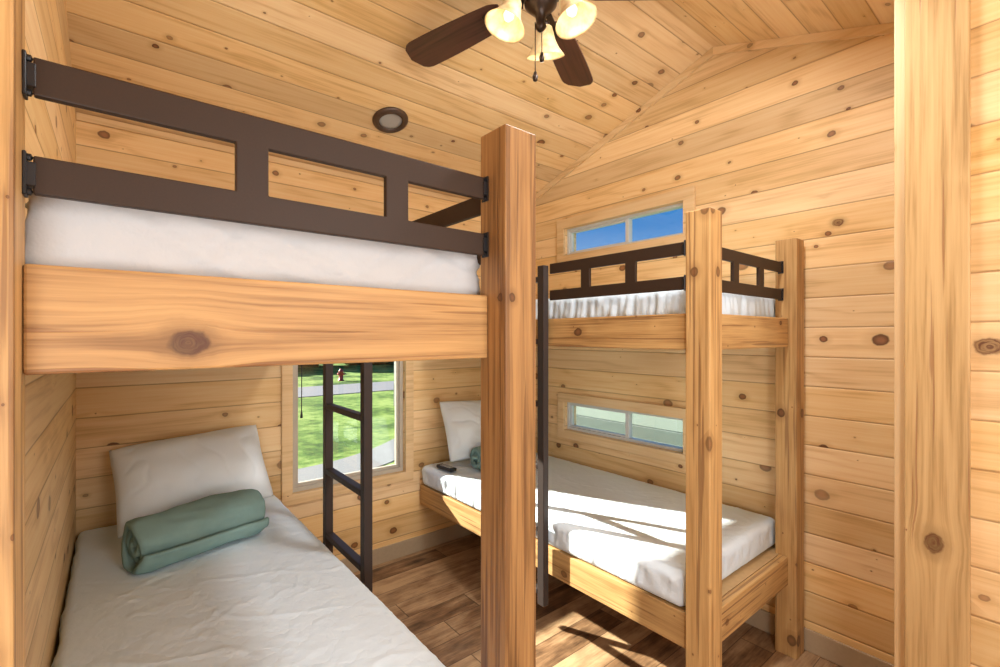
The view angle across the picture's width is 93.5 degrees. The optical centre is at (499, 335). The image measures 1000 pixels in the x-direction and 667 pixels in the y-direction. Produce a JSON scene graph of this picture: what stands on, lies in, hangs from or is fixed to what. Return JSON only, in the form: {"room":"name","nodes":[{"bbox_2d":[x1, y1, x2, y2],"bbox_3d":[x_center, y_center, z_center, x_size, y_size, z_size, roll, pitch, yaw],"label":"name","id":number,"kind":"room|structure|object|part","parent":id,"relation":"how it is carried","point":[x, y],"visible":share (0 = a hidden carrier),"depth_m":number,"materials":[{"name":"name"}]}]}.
{"room":"dormitory","nodes":[
{"label":"dormitory","id":0,"kind":"room"},
{"bbox_2d":[25,0,75,666],"bbox_3d":[-1.295,-0.045,1.266,0.120,3.090,2.200,0,0,-39],"label":"wall","id":1,"kind":"structure","parent":0,"point":[50,127],"depth_m":1.24,"materials":[{"name":"brown wood"}]},
{"bbox_2d":[76,112,480,559],"bbox_3d":[-0.933,0.236,3.051,2.940,2.528,0.136,0,0,-39],"label":"wall","id":2,"kind":"structure","parent":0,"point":[115,410],"depth_m":2.55,"materials":[{"name":"brown wood"}]},
{"bbox_2d":[281,361,413,506],"bbox_3d":[-0.953,0.412,3.003,0.850,1.145,0.095,0,0,-39],"label":"window","id":3,"kind":"structure","parent":2,"relation":"attached to","point":[398,466],"depth_m":2.87,"materials":[{"name":"beige wood"}]},
{"bbox_2d":[300,365,302,417],"bbox_3d":[-1.164,0.200,2.756,0.016,0.560,0.016,0,0,-39],"label":"blind cord","id":4,"kind":"object","parent":3,"relation":"hanging from","point":[301,413],"visible":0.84,"depth_m":2.75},
{"bbox_2d":[340,524,472,572],"bbox_3d":[-0.901,1.447,3.001,2.685,0.104,0.012,0,0,-39],"label":"baseboard","id":5,"kind":"structure","parent":2,"relation":"attached to","point":[387,553],"depth_m":3.24,"materials":[{"name":"brown wood"}]},
{"bbox_2d":[66,0,893,199],"bbox_3d":[-0.083,-1.226,1.095,4.100,0.968,4.240,0,0,-39],"label":"ceiling","id":6,"kind":"structure","parent":0,"point":[325,67],"depth_m":2.27,"materials":[{"name":"brown wood"}]},
{"bbox_2d":[372,107,407,132],"bbox_3d":[-0.607,-1.191,2.604,0.191,0.074,0.191,0,0,7],"label":"recessed light","id":7,"kind":"object","parent":6,"relation":"in","point":[387,119],"visible":1,"depth_m":2.59,"materials":[{"name":"brown metal"}]},
{"bbox_2d":[405,0,632,86],"bbox_3d":[0.110,-1.264,1.741,1.311,0.641,1.311,0,0,-39],"label":"ceiling fan","id":8,"kind":"object","parent":6,"relation":"hanging from","point":[556,41],"visible":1,"depth_m":1.85,"materials":[{"name":"brown wood"}]},
{"bbox_3d":[-0.196,-1.273,2.008,0.525,0.033,0.157,0,0,37],"label":"fan blade","id":9,"kind":"part","parent":8,"relation":"part of","materials":[{"name":"brown wood"}]},
{"bbox_3d":[0.017,-1.163,1.702,0.146,0.138,0.153,0,0,-39],"label":"lamp shade","id":10,"kind":"part","parent":8,"relation":"part of","materials":[{"name":"beige glass"}]},
{"bbox_3d":[0.034,-1.179,1.710,0.045,0.070,0.040,0,0,-39],"label":"bulb","id":11,"kind":"part","parent":8,"relation":"part of","materials":[{"name":"white glass"}]},
{"bbox_3d":[0.144,-1.054,1.756,0.056,0.221,0.022,0,0,-39],"label":"pull chain","id":12,"kind":"part","parent":8,"relation":"part of","materials":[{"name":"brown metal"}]},
{"bbox_3d":[0.182,-1.163,1.888,0.148,0.138,0.150,0,0,-39],"label":"lamp shade","id":13,"kind":"part","parent":8,"relation":"part of","materials":[{"name":"beige glass"}]},
{"bbox_3d":[0.256,-1.179,1.684,0.040,0.070,0.046,0,0,-39],"label":"bulb","id":14,"kind":"part","parent":8,"relation":"part of","materials":[{"name":"white glass"}]},
{"bbox_3d":[0.311,-1.273,2.151,0.157,0.033,0.525,0,0,22],"label":"fan blade","id":15,"kind":"part","parent":8,"relation":"part of","materials":[{"name":"brown wood"}]},
{"bbox_3d":[0.271,-1.163,1.673,0.153,0.138,0.146,0,0,-39],"label":"lamp shade","id":16,"kind":"part","parent":8,"relation":"part of","materials":[{"name":"beige glass"}]},
{"bbox_3d":[0.583,-1.273,1.722,0.525,0.033,0.157,0,0,4],"label":"fan blade","id":17,"kind":"part","parent":8,"relation":"part of","materials":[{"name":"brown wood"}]},
{"bbox_2d":[353,533,841,666],"bbox_3d":[-0.083,1.560,1.095,4.100,0.120,4.240,0,0,-39],"label":"floor","id":18,"kind":"structure","parent":0,"point":[435,592],"depth_m":2.43,"materials":[{"name":"wood"}]},
{"bbox_2d":[0,0,535,666],"bbox_3d":[-0.914,0.510,1.637,0.937,1.980,2.068,0,0,-39],"label":"bunk bed","id":19,"kind":"object","parent":18,"relation":"on","point":[54,319],"visible":0.76,"depth_m":0.81,"materials":[{"name":"brown wood"}]},
{"bbox_3d":[-0.635,0.517,0.591,0.044,1.965,0.095,0,0,-39],"label":"post","id":20,"kind":"part","parent":19,"relation":"part of","materials":[{"name":"brown wood"}]},
{"bbox_2d":[51,495,445,666],"bbox_3d":[-0.983,0.955,1.649,0.848,0.150,1.968,0,0,-39],"label":"mattress","id":21,"kind":"object","parent":19,"relation":"on","point":[277,596],"visible":0.92,"depth_m":1.51,"materials":[{"name":"white fabric"}]},
{"bbox_2d":[109,425,272,537],"bbox_3d":[-1.458,0.664,2.257,0.627,0.380,0.313,0,0,-43],"label":"pillow","id":22,"kind":"object","parent":21,"relation":"on","point":[153,477],"visible":0.88,"depth_m":2.15,"materials":[{"name":"fabric"}]},
{"bbox_2d":[121,489,268,574],"bbox_3d":[-1.250,0.784,1.955,0.253,0.196,0.501,0,0,34],"label":"rolled blanket","id":23,"kind":"object","parent":21,"relation":"on","point":[150,543],"visible":1,"depth_m":1.86,"materials":[{"name":"green fabric"}]},
{"bbox_2d":[25,189,480,294],"bbox_3d":[-0.975,-0.141,1.660,0.837,0.188,1.978,0,0,-39],"label":"mattress","id":24,"kind":"object","parent":19,"relation":"on","point":[58,232],"visible":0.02,"depth_m":0.81,"materials":[{"name":"white fabric"}]},
{"bbox_3d":[-0.334,-0.281,0.871,0.756,0.183,0.014,0,0,-39],"label":"guard rail","id":25,"kind":"part","parent":19,"relation":"part of","materials":[{"name":"brown metal"}]},
{"bbox_3d":[-0.815,0.480,2.227,0.036,1.640,0.040,0,0,-39],"label":"ladder rail","id":26,"kind":"part","parent":19,"relation":"part of","materials":[{"name":"brown metal"}]},
{"bbox_3d":[-0.536,0.480,1.887,0.036,1.640,0.040,0,0,-39],"label":"ladder rail","id":27,"kind":"part","parent":19,"relation":"part of","materials":[{"name":"brown metal"}]},
{"bbox_3d":[-0.274,-0.281,1.522,0.014,0.183,0.868,0,0,-39],"label":"guard rail","id":28,"kind":"part","parent":19,"relation":"part of","materials":[{"name":"brown metal"}]},
{"bbox_3d":[0.019,0.510,1.127,0.095,1.980,0.095,0,0,-39],"label":"post","id":29,"kind":"part","parent":19,"relation":"part of","materials":[{"name":"brown wood"}]},
{"bbox_2d":[420,207,803,666],"bbox_3d":[0.430,0.522,2.737,0.960,1.955,2.068,0,0,-39],"label":"bunk bed","id":30,"kind":"object","parent":18,"relation":"on","point":[715,607],"visible":0.8,"depth_m":1.96,"materials":[{"name":"brown wood"}]},
{"bbox_3d":[0.208,0.480,2.277,0.034,1.640,0.044,0,0,-39],"label":"ladder rail","id":31,"kind":"part","parent":30,"relation":"part of","materials":[{"name":"brown metal"}]},
{"bbox_2d":[422,452,774,605],"bbox_3d":[0.412,0.959,2.787,0.908,0.143,1.958,0,0,-39],"label":"mattress","id":32,"kind":"object","parent":30,"relation":"on","point":[634,531],"visible":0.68,"depth_m":2.26,"materials":[{"name":"white fabric"}]},
{"bbox_2d":[436,463,456,471],"bbox_3d":[-0.357,0.873,3.120,0.052,0.024,0.160,0,0,-44],"label":"remote control","id":33,"kind":"object","parent":32,"relation":"on","point":[442,466],"visible":1,"depth_m":3.10,"materials":[{"name":"black plastic"}]},
{"bbox_2d":[439,400,480,461],"bbox_3d":[-0.118,0.662,3.396,0.642,0.404,0.231,0,0,-36],"label":"pillow","id":34,"kind":"object","parent":32,"relation":"on","point":[462,419],"visible":0.38,"depth_m":3.23,"materials":[{"name":"fabric"}]},
{"bbox_2d":[470,446,480,469],"bbox_3d":[0.015,0.811,3.216,0.470,0.149,0.202,0,0,-35],"label":"rolled blanket","id":35,"kind":"object","parent":32,"relation":"on","point":[475,455],"visible":0.08,"depth_m":3.10,"materials":[{"name":"green fabric"}]},
{"bbox_3d":[0.463,-0.260,2.007,0.014,0.176,0.690,0,0,-39],"label":"guard rail","id":36,"kind":"part","parent":30,"relation":"part of","materials":[{"name":"brown metal"}]},
{"bbox_2d":[536,290,774,318],"bbox_3d":[0.434,-0.122,2.806,0.851,0.151,1.974,0,0,-39],"label":"mattress","id":37,"kind":"object","parent":30,"relation":"on","point":[664,302],"visible":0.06,"depth_m":2.07,"materials":[{"name":"white fabric"}]},
{"bbox_3d":[0.746,0.522,1.720,0.092,1.955,0.093,0,0,-39],"label":"post","id":38,"kind":"part","parent":30,"relation":"part of","materials":[{"name":"brown wood"}]},
{"bbox_3d":[1.048,-0.260,1.995,0.705,0.176,0.014,0,0,-39],"label":"guard rail","id":39,"kind":"part","parent":30,"relation":"part of","materials":[{"name":"brown metal"}]},
{"bbox_3d":[1.378,0.522,2.237,0.093,1.955,0.093,0,0,-39],"label":"post","id":40,"kind":"part","parent":30,"relation":"part of","materials":[{"name":"brown wood"}]},
{"bbox_2d":[536,34,893,664],"bbox_3d":[1.457,-0.045,2.356,0.120,3.090,4.000,0,0,-39],"label":"wall","id":41,"kind":"structure","parent":0,"point":[789,142],"depth_m":2.27,"materials":[{"name":"brown wood"}]},
{"bbox_2d":[557,392,685,465],"bbox_3d":[0.768,0.583,3.087,0.020,0.329,1.059,0,0,-39],"label":"trim","id":42,"kind":"structure","parent":41,"relation":"attached to","point":[662,410],"depth_m":3.04,"materials":[{"name":"brown wood"}]},
{"bbox_2d":[536,47,713,200],"bbox_3d":[0.657,-1.288,3.224,0.018,0.603,1.642,0,0,-39],"label":"trim","id":43,"kind":"structure","parent":41,"relation":"attached to","point":[708,55],"depth_m":2.99,"materials":[{"name":"brown wood"}]},
{"bbox_2d":[567,402,682,451],"bbox_3d":[0.813,0.583,3.124,0.055,0.205,0.935,0,0,-39],"label":"window","id":44,"kind":"structure","parent":41,"relation":"in","point":[627,436],"depth_m":3.11,"materials":[{"name":"plastic"}]},
{"bbox_2d":[567,203,682,254],"bbox_3d":[0.813,-0.688,3.124,0.055,0.195,0.935,0,0,-39],"label":"window","id":45,"kind":"structure","parent":41,"relation":"in","point":[627,219],"depth_m":3.11,"materials":[{"name":"plastic"}]},
{"bbox_2d":[557,186,695,262],"bbox_3d":[0.768,-0.688,3.087,0.020,0.335,1.075,0,0,-39],"label":"trim","id":46,"kind":"structure","parent":41,"relation":"attached to","point":[687,195],"depth_m":3.00,"materials":[{"name":"brown wood"}]},
{"bbox_2d":[713,22,893,55],"bbox_3d":[1.469,-1.411,2.232,0.018,0.357,0.923,0,0,-39],"label":"trim","id":47,"kind":"structure","parent":41,"relation":"attached to","point":[887,28],"depth_m":2.23,"materials":[{"name":"brown wood"}]},
{"bbox_2d":[745,608,893,666],"bbox_3d":[0.950,1.447,2.871,0.012,0.104,2.560,0,0,-39],"label":"baseboard","id":48,"kind":"structure","parent":41,"relation":"attached to","point":[841,654],"depth_m":2.17,"materials":[{"name":"brown wood"}]},
{"bbox_2d":[971,0,999,666],"bbox_3d":[1.971,0.115,1.113,0.660,2.771,1.425,0,0,-39],"label":"wall","id":49,"kind":"structure","parent":0,"point":[985,14],"depth_m":1.33,"materials":[{"name":"brown wood"}]},
{"bbox_2d":[894,0,904,666],"bbox_3d":[1.285,0.115,1.497,0.065,2.770,0.035,0,0,-39],"label":"trim","id":50,"kind":"structure","parent":49,"relation":"attached to","point":[899,5],"depth_m":1.48,"materials":[{"name":"brown wood"}]},
{"bbox_2d":[905,0,970,666],"bbox_3d":[1.297,0.120,1.397,0.022,2.760,0.143,0,0,-39],"label":"trim","id":51,"kind":"structure","parent":49,"relation":"attached to","point":[937,32],"depth_m":1.39,"materials":[{"name":"brown wood"}]},
{"label":"outside","id":52,"kind":"structure","parent":0,"visible":0},
{"bbox_2d":[298,363,394,468],"bbox_3d":[-1.762,2.050,17.941,100.000,0.200,90.000,0,0,-39],"label":"lawn","id":53,"kind":"structure","parent":52,"point":[346,430],"depth_m":11.24,"materials":[{"name":"green plant"}]},
{"bbox_2d":[337,369,344,380],"bbox_3d":[-6.913,1.680,20.445,0.300,0.540,0.260,0,0,-39],"label":"fire hydrant","id":54,"kind":"object","parent":53,"relation":"on","point":[340,371],"visible":1,"depth_m":20.37,"materials":[{"name":"red metal"}]},
{"bbox_2d":[298,361,393,365],"bbox_3d":[-12.871,-0.216,29.563,53.174,4.312,6.575,0,0,-39],"label":"hedge","id":55,"kind":"object","parent":53,"relation":"on","point":[373,363],"visible":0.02,"depth_m":31.68,"materials":[{"name":"green plant"}]},
{"bbox_2d":[298,438,394,481],"bbox_3d":[-3.177,1.943,6.849,2.283,0.010,9.206,0,0,28],"label":"walkway","id":56,"kind":"structure","parent":53,"relation":"on","point":[383,454],"depth_m":7.14,"materials":[{"name":"concrete"}]},
{"bbox_2d":[394,361,682,446],"bbox_3d":[2.156,1.185,6.934,0.180,1.529,16.000,0,0,-39],"label":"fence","id":57,"kind":"object","parent":53,"relation":"on","point":[645,427],"visible":0.12,"depth_m":6.98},
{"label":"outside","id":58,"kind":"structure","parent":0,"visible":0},
{"bbox_2d":[298,381,393,397],"bbox_3d":[-3.029,1.940,19.489,80.000,0.019,3.000,0,0,-39],"label":"road","id":59,"kind":"structure","parent":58,"point":[312,391],"depth_m":16.95,"materials":[{"name":"grey asphalt"}]}
]}

